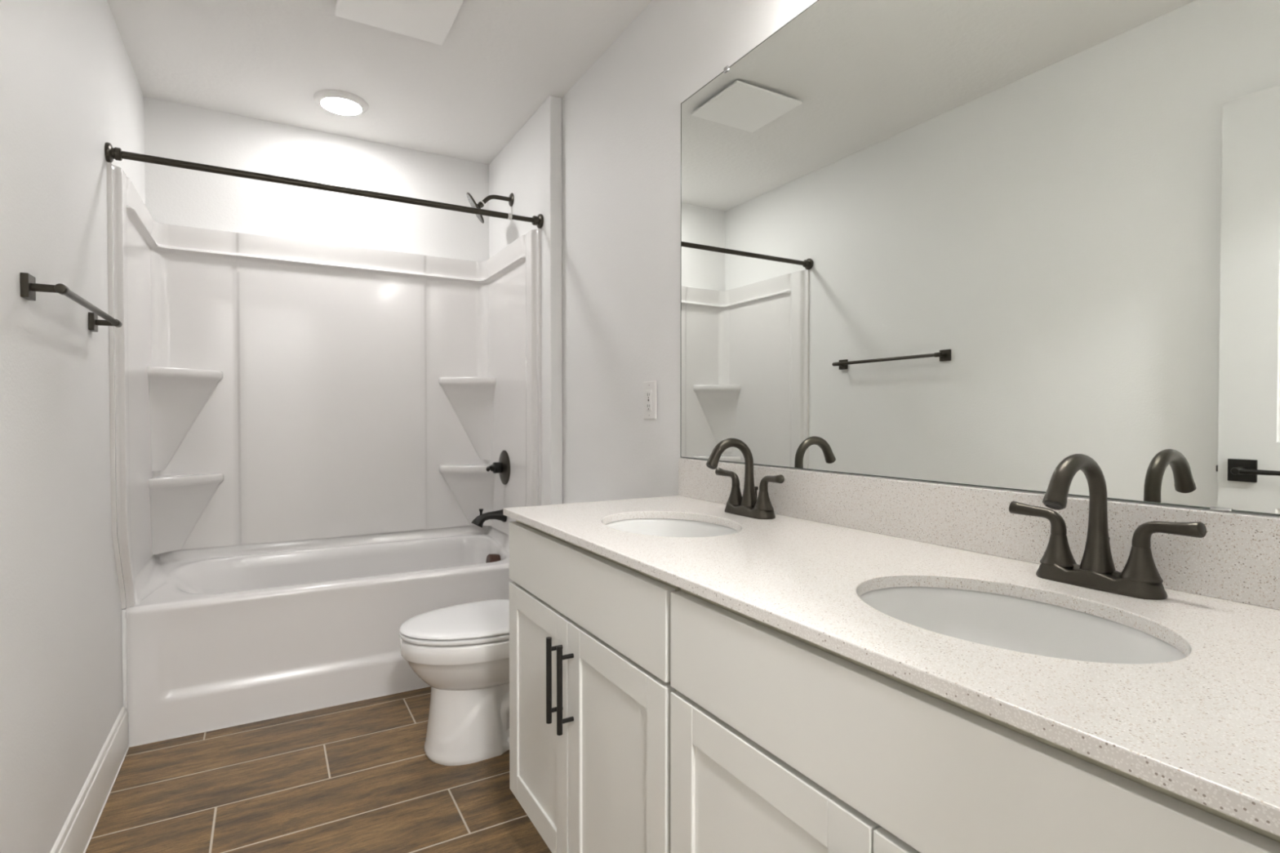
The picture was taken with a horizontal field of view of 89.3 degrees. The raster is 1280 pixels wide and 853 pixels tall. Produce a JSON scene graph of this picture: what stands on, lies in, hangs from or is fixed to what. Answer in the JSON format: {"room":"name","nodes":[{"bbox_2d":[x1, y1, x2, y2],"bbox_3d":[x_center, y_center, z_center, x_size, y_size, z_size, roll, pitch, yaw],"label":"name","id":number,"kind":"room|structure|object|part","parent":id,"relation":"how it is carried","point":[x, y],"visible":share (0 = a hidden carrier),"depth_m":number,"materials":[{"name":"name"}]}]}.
{"room":"bathroom","nodes":[
{"label":"bathroom","id":0,"kind":"room"},
{"bbox_2d":[0,0,145,852],"bbox_3d":[-1.264,-0.119,1.233,0.100,2.443,3.520,0,1,-30],"label":"wall","id":1,"kind":"structure","parent":0,"point":[69,86],"depth_m":1.52,"materials":[{"name":"paint"}]},
{"bbox_2d":[19,272,122,332],"bbox_3d":[-1.377,-0.291,1.597,0.070,0.049,0.625,0,1,-30],"label":"towel bar","id":2,"kind":"object","parent":1,"relation":"attached to","point":[28,286],"visible":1,"depth_m":1.37,"materials":[{"name":"black metal"}]},
{"bbox_3d":[-1.234,-0.287,1.348,0.046,0.017,0.017,0,1,-30],"label":"post","id":3,"kind":"part","parent":2,"relation":"part of","materials":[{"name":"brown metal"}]},
{"bbox_3d":[-1.521,-0.295,1.847,0.046,0.017,0.017,0,1,-30],"label":"post","id":4,"kind":"part","parent":2,"relation":"part of","materials":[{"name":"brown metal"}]},
{"bbox_2d":[49,706,128,852],"bbox_3d":[-1.073,1.035,1.032,0.014,0.140,2.691,0,1,-30],"label":"baseboard","id":5,"kind":"structure","parent":1,"relation":"attached to","point":[74,836],"depth_m":1.78,"materials":[{"name":"paint"}]},
{"bbox_2d":[121,608,127,709],"bbox_3d":[-1.748,0.788,2.199,0.012,0.340,0.016,0,1,-30],"label":"trim","id":6,"kind":"structure","parent":1,"relation":"attached to","point":[123,611],"depth_m":2.19,"materials":[{"name":"paint"}]},
{"bbox_2d":[104,142,543,228],"bbox_3d":[-1.048,-0.866,2.397,1.448,0.061,0.061,0,1,-30],"label":"shower rod","id":7,"kind":"object","parent":1,"relation":"attached to","point":[111,153],"visible":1,"depth_m":2.30,"materials":[{"name":"black metal"}]},
{"bbox_2d":[143,96,488,261],"bbox_3d":[-1.423,-0.147,3.114,1.502,2.443,0.100,0,1,-30],"label":"wall","id":8,"kind":"structure","parent":0,"point":[175,196],"depth_m":2.98,"materials":[{"name":"paint"}]},
{"bbox_2d":[85,686,551,852],"bbox_3d":[-0.570,1.146,1.651,1.702,0.100,3.520,0,1,-30],"label":"floor","id":9,"kind":"structure","parent":0,"point":[357,776],"depth_m":1.93,"materials":[{"name":"tile"}]},
{"bbox_2d":[124,525,512,746],"bbox_3d":[-1.267,0.800,2.807,1.436,0.558,0.601,0,1,-30],"label":"bathtub","id":10,"kind":"object","parent":9,"relation":"on","point":[223,636],"visible":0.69,"depth_m":2.51,"materials":[{"name":"white plastic"}]},
{"bbox_2d":[128,685,430,746],"bbox_3d":[-1.114,1.081,2.556,1.434,0.002,0.005,0,1,-30],"label":"trim","id":11,"kind":"structure","parent":10,"relation":"attached to","point":[428,686],"depth_m":2.41,"materials":[{"name":"paint"}]},
{"bbox_2d":[124,525,509,617],"bbox_3d":[-1.267,0.734,2.807,1.436,0.426,0.600,0,1,-30],"label":"basin","id":12,"kind":"object","parent":10,"relation":"in","point":[409,574],"depth_m":2.76,"materials":[{"name":"white plastic"}]},
{"bbox_2d":[106,162,542,608],"bbox_3d":[-1.235,-0.120,2.733,1.448,1.451,0.748,0,1,-30],"label":"tub surround","id":13,"kind":"object","parent":10,"relation":"on","point":[263,388],"visible":0.98,"depth_m":2.92,"materials":[{"name":"white plastic"}]},
{"bbox_3d":[-1.830,-0.114,2.377,0.060,1.451,0.724,0,1,-30],"label":"panel","id":14,"kind":"part","parent":13,"relation":"part of","materials":[{"name":"white plastic"}]},
{"bbox_2d":[147,366,222,471],"bbox_3d":[-1.875,-0.028,2.679,0.254,0.418,0.177,0,1,-30],"label":"corner shelf","id":15,"kind":"object","parent":13,"relation":"attached to","point":[185,403],"depth_m":2.72,"materials":[{"name":"white plastic"}]},
{"bbox_2d":[148,473,224,555],"bbox_3d":[-1.875,0.362,2.684,0.254,0.314,0.177,0,1,-30],"label":"corner shelf","id":16,"kind":"object","parent":13,"relation":"attached to","point":[186,511],"depth_m":2.71,"materials":[{"name":"white plastic"}]},
{"bbox_3d":[-1.406,-0.167,3.031,1.399,1.366,0.060,0,1,-30],"label":"panel","id":17,"kind":"part","parent":13,"relation":"part of","materials":[{"name":"white plastic"}]},
{"bbox_2d":[438,377,495,460],"bbox_3d":[-0.864,-0.037,3.260,0.254,0.418,0.177,0,1,-30],"label":"corner shelf","id":18,"kind":"object","parent":13,"relation":"attached to","point":[467,405],"depth_m":3.29,"materials":[{"name":"white plastic"}]},
{"bbox_2d":[439,464,495,525],"bbox_3d":[-0.864,0.353,3.266,0.254,0.314,0.177,0,1,-30],"label":"corner shelf","id":19,"kind":"object","parent":13,"relation":"attached to","point":[464,489],"depth_m":3.29,"materials":[{"name":"white plastic"}]},
{"bbox_2d":[471,508,506,528],"bbox_3d":[-0.722,0.434,3.087,0.164,0.090,0.066,0,1,-30],"label":"tub spout","id":20,"kind":"object","parent":13,"relation":"attached to","point":[479,520],"visible":0.95,"depth_m":3.07,"materials":[{"name":"black metal"}]},
{"bbox_3d":[-0.752,0.411,3.070,0.022,0.044,0.022,0,1,-30],"label":"diverter knob","id":21,"kind":"part","parent":20,"relation":"part of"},
{"bbox_2d":[485,449,510,484],"bbox_3d":[-0.698,0.198,3.098,0.108,0.167,0.167,0,1,-30],"label":"shower valve","id":22,"kind":"object","parent":13,"relation":"attached to","point":[502,467],"visible":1,"depth_m":3.08,"materials":[{"name":"black metal"}]},
{"bbox_3d":[-0.712,0.198,3.063,0.031,0.023,0.084,0,1,7],"label":"handle","id":23,"kind":"part","parent":22,"relation":"part of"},
{"bbox_3d":[-0.627,-0.125,3.069,0.060,1.451,0.724,0,1,-30],"label":"panel","id":24,"kind":"part","parent":13,"relation":"part of","materials":[{"name":"white plastic"}]},
{"bbox_2d":[399,599,509,765],"bbox_3d":[-0.477,0.719,2.275,0.696,0.736,0.430,0,1,-30],"label":"toilet","id":25,"kind":"object","parent":9,"relation":"on","point":[461,651],"visible":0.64,"depth_m":2.10,"materials":[{"name":"ceramic"}]},
{"bbox_3d":[-0.577,0.679,2.217,0.466,0.016,0.375,0,1,-30],"label":"seat","id":26,"kind":"part","parent":25,"relation":"part of","materials":[{"name":"plastic"}]},
{"bbox_3d":[-0.574,0.658,2.218,0.472,0.020,0.373,0,1,-30],"label":"lid","id":27,"kind":"part","parent":25,"relation":"part of","materials":[{"name":"plastic"}]},
{"bbox_3d":[-0.577,0.778,2.218,0.462,0.176,0.375,0,1,-30],"label":"bowl","id":28,"kind":"part","parent":25,"relation":"part of","materials":[{"name":"ceramic"}]},
{"bbox_2d":[508,520,680,852],"bbox_3d":[0.074,0.664,1.449,0.578,0.870,0.748,0,1,-30],"label":"vanity cabinet","id":29,"kind":"object","parent":9,"relation":"on","point":[590,688],"visible":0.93,"depth_m":1.24,"materials":[{"name":"paint"}]},
{"bbox_3d":[-0.232,0.659,1.490,0.018,0.528,0.366,0,1,-30],"label":"door","id":30,"kind":"part","parent":29,"relation":"part of","materials":[{"name":"paint"}]},
{"bbox_3d":[-0.177,0.522,1.339,0.035,0.176,0.012,0,1,-30],"label":"handle","id":31,"kind":"part","parent":29,"relation":"part of","materials":[{"name":"black metal"}]},
{"bbox_3d":[-0.149,0.522,1.291,0.035,0.176,0.012,0,1,-30],"label":"handle","id":32,"kind":"part","parent":29,"relation":"part of","materials":[{"name":"black metal"}]},
{"bbox_3d":[-0.138,0.317,1.322,0.018,0.144,0.744,0,1,-30],"label":"drawer","id":33,"kind":"part","parent":29,"relation":"part of","materials":[{"name":"paint"}]},
{"bbox_3d":[-0.046,0.664,1.167,0.018,0.528,0.374,0,1,-30],"label":"door","id":34,"kind":"part","parent":29,"relation":"part of","materials":[{"name":"paint"}]},
{"bbox_2d":[502,457,1279,836],"bbox_3d":[0.276,0.169,1.119,0.552,0.128,1.544,0,1,-30],"label":"countertop","id":35,"kind":"structure","parent":29,"relation":"on","point":[1202,726],"depth_m":0.82,"materials":[{"name":"stone"}]},
{"bbox_2d":[604,518,737,537],"bbox_3d":[0.065,0.303,1.425,0.332,0.147,0.413,0,1,-30],"label":"sink basin","id":36,"kind":"object","parent":35,"relation":"in","point":[651,526],"visible":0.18,"depth_m":1.58,"materials":[{"name":"ceramic"}]},
{"bbox_2d":[706,438,784,519],"bbox_3d":[0.255,0.118,1.534,0.176,0.183,0.178,0,1,15],"label":"faucet","id":37,"kind":"object","parent":35,"relation":"on","point":[748,505],"visible":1,"depth_m":1.52,"materials":[{"name":"black metal"}]},
{"bbox_3d":[0.217,0.125,1.604,0.020,0.043,0.077,-1,1,-35],"label":"lever","id":38,"kind":"part","parent":37,"relation":"part of","materials":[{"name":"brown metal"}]},
{"bbox_3d":[0.215,0.107,1.511,0.143,0.161,0.041,0,1,-30],"label":"spout","id":39,"kind":"part","parent":37,"relation":"part of","materials":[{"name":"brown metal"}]},
{"bbox_3d":[0.234,0.167,1.581,0.046,0.043,0.046,0,1,-30],"label":"handle","id":40,"kind":"part","parent":37,"relation":"part of","materials":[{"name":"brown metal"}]},
{"bbox_3d":[0.259,0.197,1.538,0.055,0.024,0.157,0,1,-30],"label":"plate","id":41,"kind":"part","parent":37,"relation":"part of","materials":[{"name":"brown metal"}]},
{"bbox_3d":[0.277,0.170,1.548,0.010,0.054,0.010,0,1,-30],"label":"lift rod","id":42,"kind":"part","parent":37,"relation":"part of","materials":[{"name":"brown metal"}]},
{"bbox_3d":[0.284,0.169,1.493,0.046,0.043,0.046,0,1,-30],"label":"handle","id":43,"kind":"part","parent":37,"relation":"part of","materials":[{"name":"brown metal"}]},
{"bbox_3d":[0.296,0.127,1.467,0.020,0.043,0.077,0,1,-25],"label":"lever","id":44,"kind":"part","parent":37,"relation":"part of","materials":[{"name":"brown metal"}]},
{"bbox_2d":[859,586,1186,663],"bbox_3d":[0.434,0.312,0.784,0.332,0.147,0.413,0,1,-30],"label":"sink basin","id":45,"kind":"object","parent":35,"relation":"in","point":[1010,623],"visible":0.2,"depth_m":0.89,"materials":[{"name":"ceramic"}]},
{"bbox_2d":[1008,453,1206,599],"bbox_3d":[0.626,0.128,0.889,0.176,0.183,0.178,0,1,15],"label":"faucet","id":46,"kind":"object","parent":35,"relation":"on","point":[1140,578],"visible":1,"depth_m":0.87,"materials":[{"name":"black metal"}]},
{"bbox_3d":[0.588,0.135,0.959,0.020,0.043,0.077,-1,1,-35],"label":"lever","id":47,"kind":"part","parent":46,"relation":"part of","materials":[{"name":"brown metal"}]},
{"bbox_3d":[0.605,0.177,0.937,0.046,0.043,0.046,0,1,-30],"label":"handle","id":48,"kind":"part","parent":46,"relation":"part of","materials":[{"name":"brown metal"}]},
{"bbox_3d":[0.586,0.117,0.866,0.143,0.161,0.041,0,1,-30],"label":"spout","id":49,"kind":"part","parent":46,"relation":"part of","materials":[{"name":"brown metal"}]},
{"bbox_3d":[0.630,0.207,0.893,0.055,0.024,0.157,0,1,-30],"label":"plate","id":50,"kind":"part","parent":46,"relation":"part of","materials":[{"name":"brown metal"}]},
{"bbox_3d":[0.655,0.178,0.848,0.046,0.043,0.046,0,1,-30],"label":"handle","id":51,"kind":"part","parent":46,"relation":"part of","materials":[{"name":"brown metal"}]},
{"bbox_3d":[0.667,0.137,0.822,0.020,0.043,0.077,0,1,-25],"label":"lever","id":52,"kind":"part","parent":46,"relation":"part of","materials":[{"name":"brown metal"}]},
{"bbox_2d":[670,588,1279,852],"bbox_3d":[0.455,0.674,0.788,0.578,0.870,0.760,0,1,-30],"label":"vanity cabinet","id":53,"kind":"object","parent":9,"relation":"on","point":[782,741],"visible":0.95,"depth_m":0.67,"materials":[{"name":"paint"}]},
{"bbox_3d":[0.148,0.669,0.830,0.018,0.528,0.376,0,1,-30],"label":"door","id":54,"kind":"part","parent":53,"relation":"part of","materials":[{"name":"paint"}]},
{"bbox_3d":[0.337,0.674,0.501,0.018,0.528,0.376,0,1,-30],"label":"door","id":55,"kind":"part","parent":53,"relation":"part of","materials":[{"name":"paint"}]},
{"bbox_2d":[106,0,653,164],"bbox_3d":[-0.236,-1.388,1.032,1.702,0.100,4.860,0,1,-30],"label":"ceiling","id":56,"kind":"structure","parent":0,"point":[466,97],"depth_m":2.41,"materials":[{"name":"white paint"}]},
{"bbox_2d":[313,89,368,115],"bbox_3d":[-1.255,-1.352,2.726,0.212,0.024,0.212,0,1,-30],"label":"recessed light","id":57,"kind":"object","parent":56,"relation":"in","point":[339,102],"visible":1,"depth_m":2.69,"materials":[{"name":"white plastic"}]},
{"bbox_2d":[334,0,463,45],"bbox_3d":[-0.761,-1.341,2.048,0.345,0.025,0.320,0,1,-30],"label":"exhaust fan","id":58,"kind":"object","parent":56,"relation":"attached to","point":[428,20],"visible":1,"depth_m":2.10,"materials":[{"name":"plastic"}]},
{"bbox_2d":[488,95,562,505],"bbox_3d":[-0.558,-0.147,3.064,0.054,2.443,0.850,0,1,-30],"label":"wall","id":59,"kind":"structure","parent":0,"point":[529,166],"depth_m":2.73,"materials":[{"name":"paint"}]},
{"bbox_2d":[466,192,514,223],"bbox_3d":[-0.705,-1.027,3.033,0.217,0.162,0.145,0,1,-30],"label":"shower","id":60,"kind":"object","parent":59,"relation":"attached to","point":[510,199],"visible":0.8,"depth_m":3.02,"materials":[{"name":"black metal"}]},
{"bbox_3d":[-0.765,-1.008,3.000,0.076,0.119,0.133,0,1,-30],"label":"nozzle plate","id":61,"kind":"part","parent":60,"relation":"part of","materials":[{"name":"black metal"}]},
{"bbox_3d":[-0.677,-1.058,3.044,0.141,0.056,0.019,0,1,-30],"label":"arm","id":62,"kind":"part","parent":60,"relation":"part of","materials":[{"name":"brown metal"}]},
{"bbox_2d":[561,0,1279,516],"bbox_3d":[0.125,-0.131,2.031,0.100,2.443,3.520,0,1,-30],"label":"wall","id":63,"kind":"structure","parent":0,"point":[621,120],"depth_m":2.18,"materials":[{"name":"paint"}]},
{"bbox_2d":[643,380,657,419],"bbox_3d":[0.031,-0.084,2.086,0.009,0.122,0.078,0,1,-30],"label":"wall outlet","id":64,"kind":"object","parent":63,"relation":"attached to","point":[650,388],"visible":1,"depth_m":2.08,"materials":[{"name":"white plastic"}]},
{"bbox_2d":[645,389,652,410],"bbox_3d":[0.029,-0.084,2.085,0.004,0.068,0.034,0,1,-30],"label":"receptacle","id":65,"kind":"object","parent":64,"relation":"attached to","point":[648,392],"depth_m":2.08,"materials":[{"name":"white plastic"}]},
{"bbox_2d":[678,457,1279,609],"bbox_3d":[0.507,0.159,1.252,0.019,0.110,1.544,0,1,-30],"label":"backsplash","id":66,"kind":"structure","parent":63,"relation":"attached to","point":[1237,557],"depth_m":1.07,"materials":[{"name":"stone"}]},
{"bbox_2d":[680,0,1279,515],"bbox_3d":[0.508,-0.424,1.253,0.006,1.054,1.552,0,1,-30],"label":"wall mirror","id":67,"kind":"object","parent":63,"relation":"attached to","point":[985,243],"visible":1,"depth_m":1.10,"materials":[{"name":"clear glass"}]}
]}

